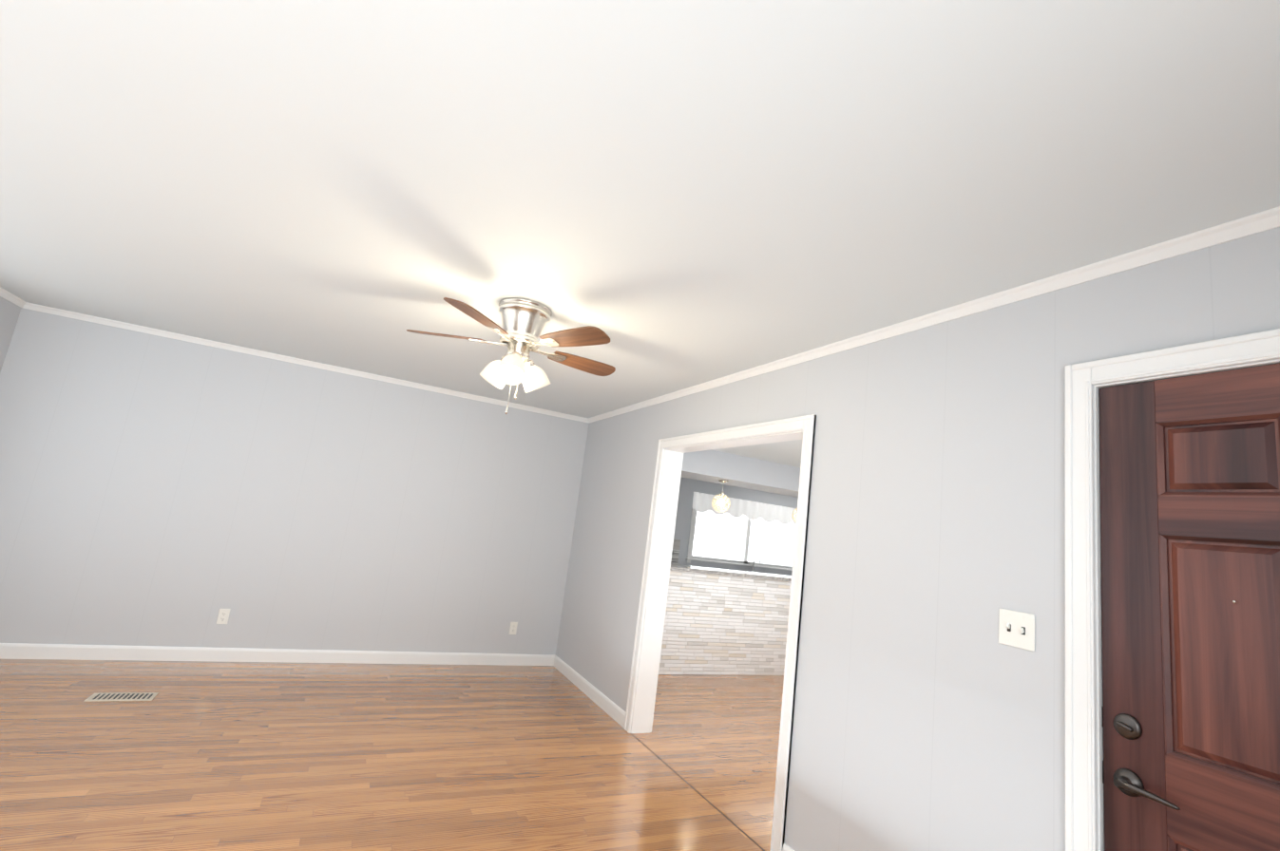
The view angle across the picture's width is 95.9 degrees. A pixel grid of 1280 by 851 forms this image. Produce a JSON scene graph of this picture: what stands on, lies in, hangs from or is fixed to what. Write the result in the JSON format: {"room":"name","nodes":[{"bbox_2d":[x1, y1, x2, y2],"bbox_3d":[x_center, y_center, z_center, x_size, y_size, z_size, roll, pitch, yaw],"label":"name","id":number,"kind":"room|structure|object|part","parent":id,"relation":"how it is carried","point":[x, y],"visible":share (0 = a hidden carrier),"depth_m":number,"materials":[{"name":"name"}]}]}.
{"room":"empty living room","nodes":[
{"label":"empty living room","id":0,"kind":"room"},
{"bbox_2d":[0,296,21,372],"bbox_3d":[-3.226,-0.024,1.057,0.120,2.440,6.420,12,-11,-25],"label":"wall","id":1,"kind":"structure","parent":0,"point":[9,313],"depth_m":4.04,"materials":[{"name":"paint"}]},
{"bbox_2d":[0,286,30,308],"bbox_3d":[-3.035,-1.176,1.347,0.032,0.042,6.300,12,-11,-25],"label":"crown molding","id":2,"kind":"structure","parent":1,"relation":"attached to","point":[4,294],"depth_m":4.01,"materials":[{"name":"white wood"}]},
{"bbox_2d":[0,307,589,654],"bbox_3d":[-2.712,0.712,4.894,4.520,2.440,0.120,12,-11,-25],"label":"wall","id":3,"kind":"structure","parent":0,"point":[158,490],"depth_m":4.67,"materials":[{"name":"paint"}]},
{"bbox_2d":[216,609,230,624],"bbox_3d":[-3.231,1.482,4.479,0.070,0.115,0.008,12,-11,-25],"label":"electrical outlet","id":4,"kind":"object","parent":3,"relation":"attached to","point":[222,616],"visible":1,"depth_m":4.48,"materials":[{"name":"white plastic"}]},
{"bbox_2d":[0,643,554,666],"bbox_3d":[-2.762,1.863,4.667,4.370,0.100,0.013,12,-11,-25],"label":"baseboard","id":5,"kind":"structure","parent":3,"relation":"attached to","point":[8,651],"depth_m":4.53,"materials":[{"name":"white wood"}]},
{"bbox_2d":[26,303,585,422],"bbox_3d":[-2.470,-0.455,5.058,4.290,0.042,0.032,12,-11,-25],"label":"crown molding","id":6,"kind":"structure","parent":3,"relation":"attached to","point":[34,307],"depth_m":4.81,"materials":[{"name":"white wood"}]},
{"bbox_2d":[508,622,517,634],"bbox_3d":[-1.193,1.910,5.439,0.070,0.115,0.008,12,-11,-25],"label":"electrical outlet","id":7,"kind":"object","parent":3,"relation":"attached to","point":[513,628],"visible":1,"depth_m":5.44,"materials":[{"name":"white plastic"}]},
{"bbox_2d":[0,659,783,850],"bbox_3d":[0.387,2.191,3.772,9.680,0.061,8.560,12,-11,-25],"label":"floor","id":8,"kind":"structure","parent":0,"point":[230,756],"depth_m":3.14,"materials":[{"name":"brown wood"}]},
{"bbox_2d":[83,692,158,702],"bbox_3d":[-3.165,1.661,3.533,0.320,0.007,0.150,12,-11,-25],"label":"floor vent","id":9,"kind":"object","parent":8,"relation":"in","point":[118,697],"visible":1,"depth_m":3.52,"materials":[{"name":"beige"}]},
{"bbox_2d":[658,564,791,675],"bbox_3d":[1.643,2.101,5.613,3.140,1.058,2.400,12,-11,-25],"label":"bar","id":10,"kind":"object","parent":8,"relation":"on","point":[717,621],"visible":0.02,"depth_m":6.15,"materials":[{"name":"stone"}]},
{"bbox_2d":[0,0,1279,418],"bbox_3d":[-1.074,-0.815,2.276,4.670,0.060,6.540,12,-11,-25],"label":"ceiling","id":11,"kind":"structure","parent":0,"point":[669,196],"depth_m":1.67,"materials":[{"name":"white paint"}]},
{"bbox_2d":[406,297,615,414],"bbox_3d":[-0.615,-0.319,2.942,1.085,0.568,1.080,12,-11,-25],"label":"ceiling fan","id":12,"kind":"object","parent":11,"relation":"hanging from","point":[525,321],"depth_m":2.85,"materials":[{"name":"brown wood"}]},
{"bbox_3d":[-0.607,-0.254,2.900,0.346,0.150,0.356,12,-11,-25],"label":"hugger fan shade","id":13,"kind":"part","parent":12,"relation":"part of","materials":[{"name":"white glass"}]},
{"bbox_2d":[673,477,798,575],"bbox_3d":[0.707,1.866,8.674,4.850,2.330,0.120,12,-11,-25],"label":"wall","id":14,"kind":"structure","parent":0,"point":[688,487],"depth_m":8.84,"materials":[{"name":"grey paint"}]},
{"bbox_2d":[670,539,680,564],"bbox_3d":[-0.422,1.676,8.062,2.240,0.386,0.010,12,-11,-25],"label":"backsplash","id":15,"kind":"structure","parent":14,"relation":"attached to","point":[676,551],"depth_m":8.49,"materials":[{"name":"grey tile"}]},
{"bbox_2d":[685,508,795,571],"bbox_3d":[1.714,1.742,9.135,2.220,1.020,0.130,12,-11,-25],"label":"window","id":16,"kind":"structure","parent":14,"relation":"in","point":[757,547],"depth_m":9.06,"materials":[{"name":"white"}]},
{"bbox_2d":[691,492,797,524],"bbox_3d":[1.788,1.349,9.154,2.240,0.293,0.035,12,-11,-25],"label":"scalloped valance","id":17,"kind":"object","parent":16,"relation":"attached to","point":[748,509],"visible":0.73,"depth_m":9.11,"materials":[{"name":"white fabric"}]},
{"bbox_2d":[751,555,760,572],"bbox_3d":[0.871,2.361,8.104,4.842,1.208,0.936,12,-11,-25],"label":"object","id":18,"kind":"structure","parent":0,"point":[754,562],"depth_m":8.97,"materials":[{"name":"white metal"}]},
{"bbox_2d":[710,439,802,467],"bbox_3d":[2.210,0.415,6.271,4.970,0.060,6.020,12,-11,-25],"label":"ceiling","id":19,"kind":"structure","parent":0,"point":[788,453],"depth_m":5.99,"materials":[{"name":"white paint"}]},
{"bbox_2d":[681,450,800,497],"bbox_3d":[1.704,0.470,5.959,3.830,0.280,2.680,12,-11,-25],"label":"soffit beam","id":20,"kind":"structure","parent":19,"relation":"attached to","point":[715,467],"depth_m":6.49,"materials":[{"name":"grey paint"}]},
{"bbox_2d":[711,479,730,513],"bbox_3d":[0.929,0.808,6.559,0.217,0.370,0.216,12,-11,-25],"label":"pendant light","id":21,"kind":"object","parent":20,"relation":"hanging from","point":[720,503],"visible":1,"depth_m":6.52,"materials":[{"name":"white glass"}]},
{"bbox_2d":[791,507,797,523],"bbox_3d":[1.969,1.027,7.049,0.217,0.370,0.216,12,-11,-25],"label":"pendant light","id":22,"kind":"object","parent":20,"relation":"hanging from","point":[793,515],"visible":0.21,"depth_m":7.02,"materials":[{"name":"white glass"}]},
{"bbox_2d":[555,227,1279,850],"bbox_3d":[0.316,0.933,3.944,0.150,2.440,8.400,12,-11,-25],"label":"wall","id":23,"kind":"structure","parent":0,"point":[928,712],"depth_m":2.22,"materials":[{"name":"paint"}]},
{"bbox_2d":[551,654,625,727],"bbox_3d":[-0.456,2.186,4.830,0.013,0.100,1.630,12,-11,-25],"label":"baseboard","id":24,"kind":"structure","parent":23,"relation":"attached to","point":[585,687],"depth_m":4.70,"materials":[{"name":"white wood"}]},
{"bbox_2d":[623,414,816,850],"bbox_3d":[0.471,1.064,3.558,0.196,2.090,1.680,12,-11,-25],"label":"door frame","id":25,"kind":"structure","parent":23,"relation":"attached to","point":[806,425],"depth_m":4.05,"materials":[{"name":"white wood"}]},
{"bbox_2d":[782,842,794,850],"bbox_3d":[0.901,1.880,2.083,0.013,0.100,1.167,12,-11,-25],"label":"baseboard","id":26,"kind":"structure","parent":23,"relation":"attached to","point":[785,848],"depth_m":2.59,"materials":[{"name":"white wood"}]},
{"bbox_2d":[585,206,1279,423],"bbox_3d":[0.848,-0.360,3.174,0.032,0.042,6.300,12,-11,-25],"label":"crown molding","id":27,"kind":"structure","parent":23,"relation":"attached to","point":[1249,225],"depth_m":2.07,"materials":[{"name":"white wood"}]},
{"bbox_2d":[998,608,1034,651],"bbox_3d":[1.235,0.671,1.902,0.021,0.115,0.116,12,-11,-25],"label":"switch plate","id":28,"kind":"object","parent":23,"relation":"attached to","point":[1016,629],"visible":1,"depth_m":1.90,"materials":[{"name":"white plastic"}]},
{"bbox_2d":[1064,328,1279,850],"bbox_3d":[1.583,0.798,1.284,0.173,2.113,1.076,12,-11,-25],"label":"door frame","id":29,"kind":"structure","parent":23,"relation":"attached to","point":[1081,828],"depth_m":1.71,"materials":[{"name":"white wood"}]},
{"bbox_2d":[1099,363,1279,850],"bbox_3d":[1.529,0.805,1.257,0.098,1.985,0.910,12,-11,-25],"label":"door","id":30,"kind":"structure","parent":23,"relation":"in","point":[1190,506],"depth_m":1.54,"materials":[{"name":"brown wood"}]},
{"label":"outside","id":31,"kind":"structure","parent":0,"visible":0},
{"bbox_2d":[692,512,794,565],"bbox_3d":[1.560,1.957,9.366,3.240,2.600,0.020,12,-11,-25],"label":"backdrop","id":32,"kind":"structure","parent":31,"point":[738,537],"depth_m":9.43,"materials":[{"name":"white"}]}
]}

